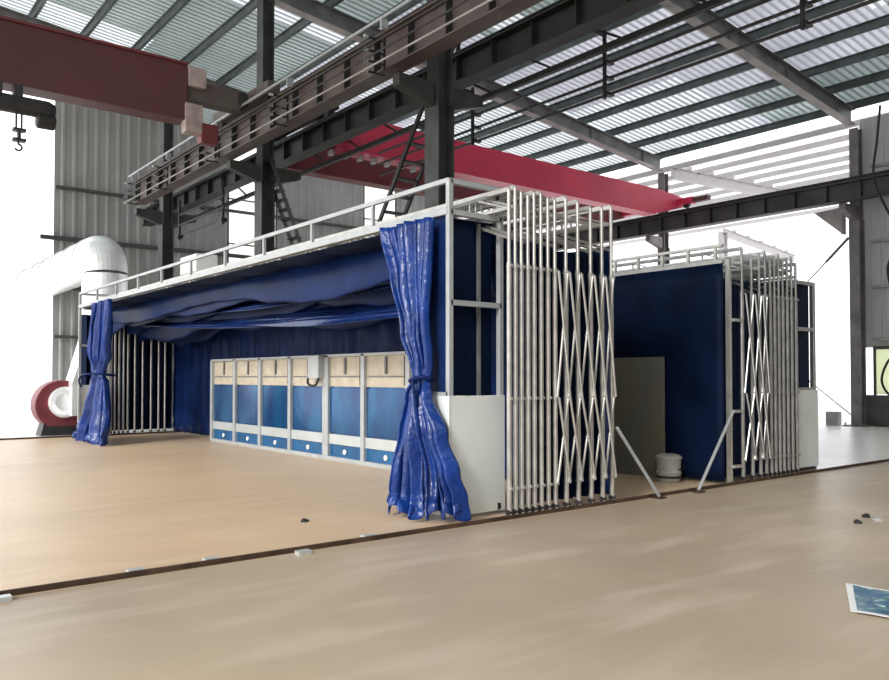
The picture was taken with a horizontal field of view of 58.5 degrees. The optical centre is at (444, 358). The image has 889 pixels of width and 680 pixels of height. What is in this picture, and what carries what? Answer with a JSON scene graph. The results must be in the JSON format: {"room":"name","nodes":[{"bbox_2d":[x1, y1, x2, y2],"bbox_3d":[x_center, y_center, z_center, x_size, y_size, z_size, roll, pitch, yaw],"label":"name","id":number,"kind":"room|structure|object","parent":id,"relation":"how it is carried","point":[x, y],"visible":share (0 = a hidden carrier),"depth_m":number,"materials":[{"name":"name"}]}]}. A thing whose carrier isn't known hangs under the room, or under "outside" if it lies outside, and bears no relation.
{"room":"factory workshop","nodes":[
{"label":"factory workshop","id":0,"kind":"room"},
{"bbox_2d":[176,179,226,239],"bbox_3d":[-6.949,-4.189,22.579,0.160,1.200,3.400,1,-2,-39],"label":"rack","id":1,"kind":"object","parent":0,"point":[179,236],"visible":1,"depth_m":22.33,"materials":[{"name":"metal"}]},
{"bbox_2d":[52,101,460,379],"bbox_3d":[-6.304,-4.329,33.436,18.652,10.473,0.056,1,-2,-39],"label":"wall","id":2,"kind":"structure","parent":0,"point":[95,149],"depth_m":29.12,"materials":[{"name":"metal"}]},
{"bbox_2d":[53,335,77,338],"bbox_3d":[-6.220,-0.646,33.246,18.650,0.100,0.160,1,-2,-39],"label":"beam","id":3,"kind":"structure","parent":2,"relation":"attached to","point":[54,336],"depth_m":27.59,"materials":[{"name":"grey metal"}]},
{"bbox_2d":[40,234,251,258],"bbox_3d":[-6.396,-4.068,33.183,19.100,0.140,0.160,1,-2,-39],"label":"beam","id":4,"kind":"structure","parent":2,"relation":"attached to","point":[42,236],"depth_m":29.36,"materials":[{"name":"grey metal"}]},
{"bbox_2d":[55,185,357,228],"bbox_3d":[-6.220,-5.845,33.364,18.650,0.100,0.160,1,-2,-39],"label":"beam","id":5,"kind":"structure","parent":2,"relation":"attached to","point":[56,186],"depth_m":30.82,"materials":[{"name":"grey metal"}]},
{"bbox_2d":[227,158,276,262],"bbox_3d":[-7.814,-2.919,32.248,2.150,10.300,0.070,1,-2,-39],"label":"window","id":6,"kind":"structure","parent":2,"relation":"in","point":[240,227],"depth_m":32.02,"materials":[{"name":"white"}]},
{"bbox_2d":[363,186,395,225],"bbox_3d":[-2.950,-2.831,36.132,1.800,10.300,0.070,1,-2,-39],"label":"window","id":7,"kind":"structure","parent":2,"relation":"in","point":[369,193],"depth_m":36.09,"materials":[{"name":"white"}]},
{"bbox_2d":[0,421,888,679],"bbox_3d":[-1.458,1.895,13.002,38.000,0.200,38.200,1,-2,-39],"label":"floor","id":8,"kind":"structure","parent":0,"point":[744,581],"depth_m":6.03,"materials":[{"name":"concrete"}]},
{"bbox_2d":[30,380,76,435],"bbox_3d":[-10.183,1.264,20.896,1.280,1.420,1.160,1,-2,-39],"label":"fan","id":9,"kind":"object","parent":8,"relation":"on","point":[49,404],"visible":0.75,"depth_m":20.40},
{"bbox_2d":[4,236,127,415],"bbox_3d":[-12.368,-0.868,25.095,1.465,4.875,11.393,1,-2,-39],"label":"duct","id":10,"kind":"object","parent":9,"relation":"attached to","point":[94,261],"visible":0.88,"depth_m":21.40,"materials":[{"name":"silver metal"}]},
{"bbox_2d":[66,343,77,415],"bbox_3d":[-9.246,0.277,21.027,1.300,2.400,0.900,1,-2,-39],"label":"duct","id":11,"kind":"object","parent":10,"relation":"attached to","point":[72,376],"depth_m":20.42,"materials":[{"name":"silver metal"}]},
{"bbox_2d":[0,431,180,439],"bbox_3d":[-9.359,1.931,19.849,16.200,0.040,0.056,1,-2,-39],"label":"rail","id":12,"kind":"object","parent":8,"relation":"on","point":[161,431],"visible":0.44,"depth_m":19.82,"materials":[{"name":"metal"}]},
{"bbox_2d":[134,122,196,281],"bbox_3d":[-8.829,-3.388,25.156,1.900,10.915,0.700,1,-2,-39],"label":"steel column","id":13,"kind":"structure","parent":8,"relation":"on","point":[164,218],"depth_m":25.16,"materials":[{"name":"metal"}]},
{"bbox_2d":[0,5,316,127],"bbox_3d":[-5.977,-8.653,27.554,24.846,3.143,0.260,1,-2,-39],"label":"rafter","id":14,"kind":"object","parent":13,"relation":"on","point":[4,11],"visible":0.02,"depth_m":22.94,"materials":[{"name":"grey paint"}]},
{"bbox_2d":[131,0,190,49],"bbox_3d":[-1.465,-9.801,14.414,0.140,0.220,36.000,1,-2,-39],"label":"purlin","id":15,"kind":"structure","parent":14,"relation":"on","point":[178,5],"depth_m":22.75,"materials":[{"name":"grey paint"}]},
{"bbox_2d":[181,0,256,65],"bbox_3d":[-0.356,-9.627,15.296,0.140,0.220,36.000,1,-2,-39],"label":"purlin","id":16,"kind":"structure","parent":14,"relation":"on","point":[249,7],"depth_m":22.87,"materials":[{"name":"grey paint"}]},
{"bbox_2d":[227,0,300,255],"bbox_3d":[-4.460,-3.512,19.688,1.900,10.915,0.700,1,-2,-39],"label":"steel column","id":17,"kind":"structure","parent":8,"relation":"on","point":[264,200],"depth_m":19.70,"materials":[{"name":"metal"}]},
{"bbox_2d":[263,156,301,244],"bbox_3d":[-4.027,-3.906,19.595,1.097,2.130,0.417,0,-1,4],"label":"access ladder","id":18,"kind":"object","parent":17,"relation":"attached to","point":[271,162],"visible":0.88,"depth_m":19.46,"materials":[{"name":"metal"}]},
{"bbox_2d":[134,0,543,204],"bbox_3d":[-0.686,-5.346,13.577,0.560,0.805,27.922,1,-2,-39],"label":"beam","id":19,"kind":"structure","parent":17,"relation":"on","point":[494,12],"depth_m":14.69,"materials":[{"name":"metal"}]},
{"bbox_2d":[0,15,279,146],"bbox_3d":[-10.711,-5.571,13.459,15.900,1.650,3.000,1,-2,-39],"label":"crane","id":20,"kind":"object","parent":19,"relation":"on","point":[49,63],"visible":0.88,"depth_m":16.03,"materials":[{"name":"red paint"}]},
{"bbox_2d":[0,80,56,151],"bbox_3d":[-8.317,-4.529,14.709,2.030,1.237,0.340,1,-2,-39],"label":"hoist","id":21,"kind":"object","parent":20,"relation":"hanging from","point":[44,112],"visible":1,"depth_m":14.94,"materials":[{"name":"metal"}]},
{"bbox_2d":[128,0,412,180],"bbox_3d":[-0.908,-5.723,13.359,0.150,0.210,27.800,1,-2,-39],"label":"conduit pipe","id":22,"kind":"object","parent":19,"relation":"attached to","point":[383,22],"visible":0.97,"depth_m":15.93,"materials":[{"name":"metal"}]},
{"bbox_2d":[123,0,528,204],"bbox_3d":[-2.713,-5.099,15.294,0.438,0.710,21.100,1,-2,-39],"label":"bars","id":23,"kind":"object","parent":19,"relation":"hanging from","point":[382,39],"visible":0.95,"depth_m":14.55,"materials":[{"name":"metal"}]},
{"bbox_2d":[269,0,662,171],"bbox_3d":[-1.608,-8.777,22.086,24.846,3.143,0.260,1,-2,-39],"label":"rafter","id":24,"kind":"object","parent":17,"relation":"on","point":[317,12],"visible":0.58,"depth_m":25.19,"materials":[{"name":"grey paint"}]},
{"bbox_2d":[80,0,117,35],"bbox_3d":[-2.575,-9.974,13.531,0.140,0.220,36.000,1,-2,-39],"label":"purlin","id":25,"kind":"structure","parent":24,"relation":"on","point":[107,5],"depth_m":22.65,"materials":[{"name":"grey paint"}]},
{"bbox_2d":[216,0,343,83],"bbox_3d":[0.754,-9.454,16.179,0.140,0.220,36.000,1,-2,-39],"label":"purlin","id":26,"kind":"structure","parent":24,"relation":"on","point":[302,23],"depth_m":23.16,"materials":[{"name":"grey paint"}]},
{"bbox_2d":[210,0,423,123],"bbox_3d":[1.863,-9.280,17.062,0.140,0.220,36.000,1,-2,-39],"label":"purlin","id":27,"kind":"structure","parent":24,"relation":"on","point":[413,3],"depth_m":23.17,"materials":[{"name":"grey paint"}]},
{"bbox_2d":[386,4,663,124],"bbox_3d":[5.191,-8.760,19.709,0.140,0.220,36.000,1,-2,-39],"label":"purlin","id":28,"kind":"structure","parent":24,"relation":"on","point":[656,7],"depth_m":21.99,"materials":[{"name":"grey paint"}]},
{"bbox_2d":[419,0,761,132],"bbox_3d":[6.301,-8.587,20.592,0.140,0.220,36.000,1,-2,-39],"label":"purlin","id":29,"kind":"structure","parent":24,"relation":"on","point":[743,3],"depth_m":22.37,"materials":[{"name":"grey paint"}]},
{"bbox_2d":[455,0,865,142],"bbox_3d":[7.410,-8.413,21.474,0.140,0.220,36.000,1,-2,-39],"label":"purlin","id":30,"kind":"structure","parent":24,"relation":"on","point":[835,5],"depth_m":22.58,"materials":[{"name":"grey paint"}]},
{"bbox_2d":[490,14,888,150],"bbox_3d":[8.520,-8.240,22.357,0.140,0.220,36.000,1,-2,-39],"label":"purlin","id":31,"kind":"structure","parent":24,"relation":"on","point":[881,21],"depth_m":23.28,"materials":[{"name":"grey paint"}]},
{"bbox_2d":[523,43,888,158],"bbox_3d":[9.630,-8.067,23.239,0.140,0.220,36.000,1,-2,-39],"label":"purlin","id":32,"kind":"structure","parent":24,"relation":"on","point":[881,50],"depth_m":24.50,"materials":[{"name":"grey paint"}]},
{"bbox_2d":[556,69,888,166],"bbox_3d":[10.739,-7.893,24.122,0.140,0.220,36.000,1,-2,-39],"label":"purlin","id":33,"kind":"structure","parent":24,"relation":"on","point":[881,75],"depth_m":25.71,"materials":[{"name":"grey paint"}]},
{"bbox_2d":[587,92,888,174],"bbox_3d":[11.848,-7.720,25.005,0.140,0.220,36.000,1,-2,-39],"label":"purlin","id":34,"kind":"structure","parent":24,"relation":"on","point":[883,97],"depth_m":26.89,"materials":[{"name":"grey paint"}]},
{"bbox_2d":[77,177,504,517],"bbox_3d":[-4.255,0.007,14.331,0.805,3.584,14.820,1,-2,-39],"label":"frame","id":35,"kind":"object","parent":8,"relation":"on","point":[461,305],"visible":0.65,"depth_m":8.71,"materials":[{"name":"grey paint"}]},
{"bbox_2d":[72,299,115,445],"bbox_3d":[-8.023,0.306,18.249,0.796,3.205,2.676,1,-1,-30],"label":"curtain","id":36,"kind":"object","parent":35,"relation":"hanging from","point":[93,427],"visible":1,"depth_m":17.76,"materials":[{"name":"fabric"}]},
{"bbox_2d":[173,246,609,494],"bbox_3d":[-2.662,0.268,15.790,0.127,3.100,15.201,1,-2,-39],"label":"tarpaulin","id":37,"kind":"object","parent":35,"relation":"hanging from","point":[191,376],"visible":0.19,"depth_m":17.05,"materials":[{"name":"fabric"}]},
{"bbox_2d":[81,314,173,430],"bbox_3d":[-8.369,0.378,21.067,2.447,3.000,0.216,1,-2,-39],"label":"tarpaulin","id":38,"kind":"object","parent":37,"relation":"attached to","point":[85,362],"visible":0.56,"depth_m":21.18,"materials":[{"name":"blue plastic"}]},
{"bbox_2d":[380,217,470,521],"bbox_3d":[-0.385,0.080,8.512,1.403,3.195,0.483,-1,-2,45],"label":"curtain","id":39,"kind":"object","parent":35,"relation":"hanging from","point":[425,474],"visible":1,"depth_m":8.41,"materials":[{"name":"fabric"}]},
{"bbox_2d":[210,351,465,469],"bbox_3d":[-2.605,0.888,15.117,0.120,1.910,9.210,1,-2,-39],"label":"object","id":40,"kind":"structure","parent":8,"relation":"on","point":[352,415],"depth_m":14.88,"materials":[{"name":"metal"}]},
{"bbox_2d":[306,355,323,386],"bbox_3d":[-2.395,0.224,14.660,0.162,0.583,0.442,1,-2,-39],"label":"control box","id":41,"kind":"object","parent":40,"relation":"attached to","point":[315,362],"visible":1,"depth_m":14.56,"materials":[{"name":"grey paint"}]},
{"bbox_2d":[393,0,482,208],"bbox_3d":[-0.091,-3.636,14.220,1.900,10.915,0.700,1,-2,-39],"label":"steel column","id":42,"kind":"structure","parent":8,"relation":"on","point":[440,100],"depth_m":14.19,"materials":[{"name":"metal"}]},
{"bbox_2d":[142,0,732,227],"bbox_3d":[-0.549,-5.722,16.708,0.970,1.433,32.616,1,-2,-39],"label":"beam","id":43,"kind":"structure","parent":42,"relation":"attached to","point":[559,23],"depth_m":14.78,"materials":[{"name":"metal"}]},
{"bbox_2d":[377,105,424,221],"bbox_3d":[-0.784,-3.703,16.452,0.600,2.804,2.122,1,-2,-39],"label":"access ladder","id":44,"kind":"object","parent":43,"relation":"attached to","point":[416,125],"visible":0.5,"depth_m":16.30,"materials":[{"name":"metal"}]},
{"bbox_2d":[378,0,879,176],"bbox_3d":[3.894,-5.125,12.189,0.550,1.200,18.000,1,-2,-39],"label":"bars","id":45,"kind":"object","parent":43,"relation":"hanging from","point":[803,4],"visible":0.92,"depth_m":13.30,"materials":[{"name":"metal"}]},
{"bbox_2d":[658,0,854,125],"bbox_3d":[2.761,-8.901,16.618,24.846,3.143,0.260,1,-2,-39],"label":"rafter","id":46,"kind":"object","parent":42,"relation":"on","point":[759,56],"visible":0.93,"depth_m":21.33,"materials":[{"name":"grey paint"}]},
{"bbox_2d":[28,0,46,17],"bbox_3d":[-3.684,-10.148,12.649,0.140,0.220,36.000,1,-2,-39],"label":"purlin","id":47,"kind":"structure","parent":46,"relation":"on","point":[38,5],"depth_m":22.43,"materials":[{"name":"grey paint"}]},
{"bbox_2d":[0,459,888,601],"bbox_3d":[5.069,1.750,11.883,28.800,0.040,0.300,1,-2,-39],"label":"rail","id":48,"kind":"object","parent":8,"relation":"on","point":[5,595],"visible":1,"depth_m":6.99,"materials":[{"name":"metal"}]},
{"bbox_2d":[100,187,513,514],"bbox_3d":[-4.061,0.042,14.364,0.060,3.483,15.310,1,-2,-39],"label":"frame","id":49,"kind":"object","parent":48,"relation":"on","point":[509,265],"visible":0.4,"depth_m":8.44,"materials":[{"name":"metal"}]},
{"bbox_2d":[106,190,525,512],"bbox_3d":[-3.920,0.049,14.476,0.060,3.475,15.310,1,-2,-39],"label":"frame","id":50,"kind":"object","parent":48,"relation":"on","point":[521,508],"visible":0.24,"depth_m":8.52,"materials":[{"name":"metal"}]},
{"bbox_2d":[116,185,519,513],"bbox_3d":[-3.991,0.029,14.420,0.060,3.513,15.310,1,-2,-39],"label":"frame","id":51,"kind":"object","parent":48,"relation":"on","point":[513,188],"visible":0.29,"depth_m":8.46,"materials":[{"name":"metal"}]},
{"bbox_2d":[180,253,217,275],"bbox_3d":[-4.943,-1.878,15.968,0.450,0.360,0.850,1,-2,-39],"label":"box","id":52,"kind":"object","parent":51,"relation":"on","point":[210,261],"visible":0.7,"depth_m":15.68,"materials":[{"name":"white plastic"}]},
{"bbox_2d":[111,193,532,512],"bbox_3d":[-3.842,0.060,14.538,0.060,3.455,15.310,1,-2,-39],"label":"frame","id":53,"kind":"object","parent":48,"relation":"on","point":[528,508],"visible":0.35,"depth_m":8.59,"materials":[{"name":"metal"}]},
{"bbox_2d":[113,190,538,511],"bbox_3d":[-3.768,0.040,14.598,0.060,3.498,15.310,1,-2,-39],"label":"frame","id":54,"kind":"object","parent":48,"relation":"on","point":[532,193],"visible":0.35,"depth_m":8.64,"materials":[{"name":"metal"}]},
{"bbox_2d":[117,191,545,510],"bbox_3d":[-3.686,0.037,14.663,0.060,3.507,15.310,1,-2,-39],"label":"frame","id":55,"kind":"object","parent":48,"relation":"on","point":[541,506],"visible":0.42,"depth_m":8.71,"materials":[{"name":"metal"}]},
{"bbox_2d":[122,197,552,509],"bbox_3d":[-3.600,0.061,14.732,0.060,3.462,15.310,1,-2,-39],"label":"frame","id":56,"kind":"object","parent":48,"relation":"on","point":[548,505],"visible":0.46,"depth_m":8.78,"materials":[{"name":"metal"}]},
{"bbox_2d":[126,198,571,508],"bbox_3d":[-3.442,0.062,14.841,0.224,3.464,15.336,1,-2,-39],"label":"frame","id":57,"kind":"object","parent":48,"relation":"on","point":[556,380],"visible":0.54,"depth_m":8.85,"materials":[{"name":"metal"}]},
{"bbox_2d":[511,245,599,504],"bbox_3d":[1.312,0.183,9.182,1.420,2.850,0.218,1,-2,-39],"label":"tarpaulin","id":58,"kind":"object","parent":57,"relation":"hanging from","point":[583,258],"visible":0.31,"depth_m":9.17,"materials":[{"name":"blue plastic"}]},
{"bbox_2d":[133,196,583,506],"bbox_3d":[-3.293,0.043,14.960,0.244,3.509,15.336,1,-2,-39],"label":"frame","id":59,"kind":"object","parent":48,"relation":"on","point":[566,503],"visible":0.51,"depth_m":8.98,"materials":[{"name":"metal"}]},
{"bbox_2d":[141,200,596,504],"bbox_3d":[-3.129,0.053,15.091,0.264,3.495,15.336,1,-2,-39],"label":"frame","id":60,"kind":"object","parent":48,"relation":"on","point":[578,501],"visible":0.48,"depth_m":9.10,"materials":[{"name":"metal"}]},
{"bbox_2d":[149,206,607,502],"bbox_3d":[-2.965,0.076,15.222,0.244,3.454,15.336,1,-2,-39],"label":"frame","id":61,"kind":"object","parent":48,"relation":"on","point":[591,499],"visible":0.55,"depth_m":9.24,"materials":[{"name":"metal"}]},
{"bbox_2d":[157,206,616,500],"bbox_3d":[-2.821,0.067,15.337,0.214,3.478,15.336,1,-2,-39],"label":"frame","id":62,"kind":"object","parent":48,"relation":"on","point":[602,497],"visible":0.51,"depth_m":9.36,"materials":[{"name":"metal"}]},
{"bbox_2d":[163,205,615,499],"bbox_3d":[-2.756,0.051,15.406,0.060,3.513,15.310,1,-2,-39],"label":"frame","id":63,"kind":"object","parent":48,"relation":"on","point":[612,496],"visible":0.43,"depth_m":9.47,"materials":[{"name":"metal"}]},
{"bbox_2d":[112,234,552,346],"bbox_3d":[-3.665,-0.903,15.226,1.675,0.988,14.231,1,-2,-39],"label":"tarpaulin","id":64,"kind":"object","parent":63,"relation":"hanging from","point":[325,284],"visible":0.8,"depth_m":13.23,"materials":[{"name":"fabric"}]},
{"bbox_2d":[143,304,398,327],"bbox_3d":[-3.378,-0.723,14.344,0.501,0.572,12.200,1,-2,-39],"label":"fold","id":65,"kind":"object","parent":64,"relation":"hanging from","point":[324,315],"visible":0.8,"depth_m":12.83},
{"bbox_2d":[163,246,495,318],"bbox_3d":[-2.852,-1.062,13.491,0.503,0.436,10.602,1,-2,-39],"label":"fold","id":66,"kind":"object","parent":64,"relation":"hanging from","point":[248,305],"visible":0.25,"depth_m":13.83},
{"bbox_2d":[617,247,757,479],"bbox_3d":[-0.430,0.196,17.245,0.294,3.306,15.336,1,-2,-39],"label":"frame","id":67,"kind":"object","parent":48,"relation":"on","point":[743,378],"visible":0.41,"depth_m":11.25,"materials":[{"name":"metal"}]},
{"bbox_2d":[617,255,765,478],"bbox_3d":[-0.250,0.243,17.387,0.254,3.219,15.336,1,-2,-39],"label":"frame","id":68,"kind":"object","parent":48,"relation":"on","point":[750,257],"visible":0.39,"depth_m":11.40,"materials":[{"name":"metal"}]},
{"bbox_2d":[617,251,769,476],"bbox_3d":[-0.045,0.204,17.569,0.060,3.306,15.310,1,-2,-39],"label":"frame","id":69,"kind":"object","parent":48,"relation":"on","point":[766,462],"visible":0.2,"depth_m":11.63,"materials":[{"name":"metal"}]},
{"bbox_2d":[617,253,770,477],"bbox_3d":[-0.105,0.223,17.503,0.204,3.264,15.336,1,-2,-39],"label":"frame","id":70,"kind":"object","parent":48,"relation":"on","point":[760,389],"visible":0.39,"depth_m":11.52,"materials":[{"name":"metal"}]},
{"bbox_2d":[723,258,774,475],"bbox_3d":[0.065,0.249,17.655,0.060,3.219,15.310,1,-2,-39],"label":"frame","id":71,"kind":"object","parent":48,"relation":"on","point":[770,353],"visible":0.23,"depth_m":11.70,"materials":[{"name":"metal"}]},
{"bbox_2d":[724,256,778,475],"bbox_3d":[0.158,0.228,17.730,0.060,3.265,15.310,1,-2,-39],"label":"frame","id":72,"kind":"object","parent":48,"relation":"on","point":[774,329],"visible":0.24,"depth_m":11.77,"materials":[{"name":"metal"}]},
{"bbox_2d":[723,260,787,473],"bbox_3d":[0.346,0.254,17.880,0.060,3.219,15.310,1,-2,-39],"label":"frame","id":73,"kind":"object","parent":48,"relation":"on","point":[783,401],"visible":0.23,"depth_m":11.92,"materials":[{"name":"metal"}]},
{"bbox_2d":[736,254,783,474],"bbox_3d":[0.252,0.209,17.806,0.060,3.305,15.310,1,-2,-39],"label":"frame","id":74,"kind":"object","parent":48,"relation":"on","point":[778,311],"visible":0.25,"depth_m":11.85,"materials":[{"name":"metal"}]},
{"bbox_2d":[723,279,794,476],"bbox_3d":[4.703,0.280,11.890,2.020,2.820,0.178,1,-2,-39],"label":"tarpaulin","id":75,"kind":"object","parent":74,"relation":"hanging from","point":[735,289],"visible":0.23,"depth_m":11.49,"materials":[{"name":"blue plastic"}]},
{"bbox_2d":[745,258,791,473],"bbox_3d":[0.447,0.233,17.961,0.060,3.266,15.310,1,-2,-39],"label":"frame","id":76,"kind":"object","parent":48,"relation":"on","point":[788,460],"visible":0.26,"depth_m":12.00,"materials":[{"name":"metal"}]},
{"bbox_2d":[753,256,795,472],"bbox_3d":[0.549,0.215,18.043,0.060,3.305,15.310,1,-2,-39],"label":"frame","id":77,"kind":"object","parent":48,"relation":"on","point":[789,258],"visible":0.24,"depth_m":12.08,"materials":[{"name":"metal"}]},
{"bbox_2d":[756,262,800,471],"bbox_3d":[0.650,0.260,18.123,0.060,3.218,15.310,1,-2,-39],"label":"frame","id":78,"kind":"object","parent":48,"relation":"on","point":[794,264],"visible":0.31,"depth_m":12.16,"materials":[{"name":"metal"}]},
{"bbox_2d":[614,357,664,477],"bbox_3d":[2.951,0.875,12.119,0.040,1.800,0.960,1,-2,-39],"label":"board panel","id":79,"kind":"object","parent":8,"relation":"on","point":[639,405],"visible":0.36,"depth_m":12.06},
{"bbox_2d":[616,427,666,498],"bbox_3d":[2.381,1.262,9.607,0.835,0.913,0.121,1,-2,-39],"label":"strut","id":80,"kind":"object","parent":8,"relation":"on","point":[658,496],"visible":1,"depth_m":9.61,"materials":[{"name":"grey paint"}]},
{"bbox_2d":[646,172,669,264],"bbox_3d":[8.002,-2.409,29.620,1.300,9.160,0.700,1,-2,-39],"label":"steel column","id":81,"kind":"structure","parent":8,"relation":"on","point":[661,242],"depth_m":29.79,"materials":[{"name":"metal"}]},
{"bbox_2d":[543,170,888,250],"bbox_3d":[10.568,-5.023,25.585,0.340,0.705,32.600,1,-2,-39],"label":"beam","id":82,"kind":"structure","parent":81,"relation":"on","point":[859,187],"depth_m":26.20,"materials":[{"name":"grey metal"}]},
{"bbox_2d":[274,106,710,224],"bbox_3d":[1.955,-5.470,24.730,14.840,1.100,4.800,1,-2,-39],"label":"crane","id":83,"kind":"object","parent":82,"relation":"on","point":[475,163],"visible":0.54,"depth_m":23.39,"materials":[{"name":"paint"}]},
{"bbox_2d":[655,453,683,482],"bbox_3d":[3.245,1.560,11.429,0.434,0.400,0.376,1,-2,-39],"label":"pail","id":84,"kind":"object","parent":8,"relation":"on","point":[669,469],"visible":1,"depth_m":11.27,"materials":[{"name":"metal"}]},
{"bbox_2d":[613,244,742,482],"bbox_3d":[-0.664,0.198,17.094,0.260,3.380,15.280,1,-2,-39],"label":"frame","id":85,"kind":"object","parent":8,"relation":"on","point":[728,297],"visible":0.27,"depth_m":11.12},
{"bbox_2d":[614,263,724,481],"bbox_3d":[-0.803,0.316,16.992,0.030,3.060,15.080,1,-2,-39],"label":"tarpaulin","id":86,"kind":"object","parent":85,"relation":"attached to","point":[676,315],"visible":0.12,"depth_m":11.59,"materials":[{"name":"fabric"}]},
{"bbox_2d":[691,411,733,492],"bbox_3d":[3.637,1.224,10.615,1.028,1.034,0.124,1,-2,-40],"label":"strut","id":87,"kind":"object","parent":8,"relation":"on","point":[698,490],"visible":1,"depth_m":10.58,"materials":[{"name":"grey paint"}]},
{"bbox_2d":[766,279,818,470],"bbox_3d":[1.163,0.396,18.571,0.755,3.050,14.895,1,-2,-39],"label":"frame","id":88,"kind":"object","parent":8,"relation":"on","point":[808,396],"visible":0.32,"depth_m":12.90,"materials":[{"name":"grey paint"}]},
{"bbox_2d":[826,411,841,424],"bbox_3d":[12.143,1.853,24.779,0.250,0.420,0.380,1,-2,-39],"label":"junction box","id":89,"kind":"object","parent":8,"relation":"on","point":[832,417],"visible":1,"depth_m":24.68,"materials":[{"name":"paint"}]},
{"bbox_2d":[839,127,873,426],"bbox_3d":[12.449,-2.526,24.215,1.300,9.149,0.700,1,-2,-39],"label":"steel column","id":90,"kind":"structure","parent":8,"relation":"on","point":[853,211],"depth_m":24.32,"materials":[{"name":"metal"}]},
{"bbox_2d":[807,208,850,414],"bbox_3d":[10.327,-1.431,26.963,0.345,6.416,6.644,1,-2,-39],"label":"brace","id":91,"kind":"object","parent":90,"relation":"attached to","point":[835,218],"visible":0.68,"depth_m":24.73,"materials":[{"name":"grey paint"}]},
{"bbox_2d":[845,583,888,617],"bbox_3d":[3.038,1.601,5.118,1.072,0.018,0.731,-1,-2,44],"label":"printed sheet","id":92,"kind":"object","parent":8,"relation":"on","point":[862,599],"visible":1,"depth_m":5.29,"materials":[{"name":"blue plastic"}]},
{"bbox_2d":[0,0,888,171],"bbox_3d":[-0.825,-9.401,15.109,33.300,2.787,36.300,1,-2,-39],"label":"ceiling","id":93,"kind":"structure","parent":0,"point":[127,21],"depth_m":23.46,"materials":[{"name":"grey"}]},
{"bbox_2d":[477,109,888,270],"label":"window","id":94,"kind":"structure","parent":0,"point":[809,237],"depth_m":45.97,"materials":[{"name":"white"}]},
{"bbox_2d":[583,205,838,248],"bbox_3d":[18.108,-7.652,42.807,0.080,0.190,28.000,1,-2,-39],"label":"purlin","id":95,"kind":"object","parent":94,"relation":"attached to","point":[832,207],"visible":0.56,"depth_m":44.74,"materials":[{"name":"metal"}]},
{"bbox_2d":[668,167,784,194],"bbox_3d":[12.925,-7.264,33.663,11.017,0.920,0.400,1,-2,-39],"label":"rafter","id":96,"kind":"object","parent":94,"relation":"attached to","point":[687,174],"visible":0.64,"depth_m":32.16,"materials":[{"name":"metal"}]},
{"bbox_2d":[503,145,848,224],"bbox_3d":[8.733,-7.342,35.308,0.080,0.190,28.000,1,-2,-39],"label":"purlin","id":97,"kind":"object","parent":96,"relation":"attached to","point":[843,148],"visible":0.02,"depth_m":30.40,"materials":[{"name":"metal"}]},
{"bbox_2d":[480,112,888,212],"bbox_3d":[6.389,-7.264,33.434,0.080,0.190,28.000,1,-2,-39],"label":"purlin","id":98,"kind":"object","parent":96,"relation":"attached to","point":[839,127],"visible":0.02,"depth_m":27.91,"materials":[{"name":"metal"}]},
{"bbox_2d":[523,164,848,233],"bbox_3d":[11.077,-7.419,37.183,0.080,0.190,28.000,1,-2,-39],"label":"purlin","id":99,"kind":"object","parent":96,"relation":"attached to","point":[842,167],"visible":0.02,"depth_m":33.06,"materials":[{"name":"metal"}]},
{"bbox_2d":[536,155,848,225],"bbox_3d":[9.905,-7.381,36.246,0.080,0.190,28.000,1,-2,-39],"label":"purlin","id":100,"kind":"object","parent":96,"relation":"attached to","point":[843,158],"visible":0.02,"depth_m":31.79,"materials":[{"name":"metal"}]},
{"bbox_2d":[543,172,848,232],"bbox_3d":[12.248,-7.458,38.120,0.080,0.190,28.000,1,-2,-39],"label":"purlin","id":101,"kind":"object","parent":96,"relation":"attached to","point":[842,175],"visible":0.33,"depth_m":35.02,"materials":[{"name":"metal"}]},
{"bbox_2d":[638,134,848,185],"bbox_3d":[7.561,-7.303,34.371,0.080,0.190,28.000,1,-2,-39],"label":"purlin","id":102,"kind":"object","parent":96,"relation":"attached to","point":[843,138],"visible":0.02,"depth_m":29.00,"materials":[{"name":"metal"}]},
{"bbox_2d":[859,113,888,347],"bbox_3d":[18.730,-3.357,17.379,0.046,8.500,18.652,1,-2,-39],"label":"wall","id":103,"kind":"structure","parent":0,"point":[875,216],"depth_m":24.31,"materials":[{"name":"metal"}]},
{"bbox_2d":[867,395,888,426],"bbox_3d":[18.753,1.415,17.192,0.200,0.950,18.500,1,-2,-39],"label":"trim","id":104,"kind":"structure","parent":103,"relation":"attached to","point":[877,405],"depth_m":24.06,"materials":[{"name":"paint"}]},
{"bbox_2d":[873,346,888,394],"bbox_3d":[13.839,0.334,23.307,0.120,1.490,2.350,1,-2,-39],"label":"window","id":105,"kind":"structure","parent":103,"relation":"in","point":[880,353],"depth_m":24.09,"materials":[{"name":"green"}]},
{"bbox_2d":[872,105,888,395],"bbox_3d":[12.551,-3.006,22.175,0.070,8.389,1.119,1,-2,-39],"label":"hanging cable","id":106,"kind":"object","parent":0,"point":[879,109],"visible":1,"depth_m":22.50,"materials":[{"name":"black rubber"}]},
{"label":"outside","id":107,"kind":"structure","parent":0,"visible":0},
{"bbox_2d":[0,384,880,423],"bbox_3d":[5.502,2.876,49.138,250.000,0.480,250.000,1,-2,-39],"label":"ground","id":108,"kind":"structure","parent":107,"point":[15,400],"depth_m":49.27,"materials":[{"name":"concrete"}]},
{"bbox_2d":[718,231,727,256],"bbox_3d":[16.167,-2.397,46.001,0.450,9.920,0.350,1,-2,-39],"label":"column","id":109,"kind":"structure","parent":108,"relation":"on","point":[722,239],"depth_m":46.06,"materials":[{"name":"metal"}]},
{"bbox_2d":[721,228,795,261],"bbox_3d":[19.370,-6.917,48.663,8.240,1.210,0.400,1,-2,-39],"label":"rafter","id":110,"kind":"object","parent":109,"relation":"attached to","point":[732,235],"visible":0.99,"depth_m":48.30,"materials":[{"name":"metal"}]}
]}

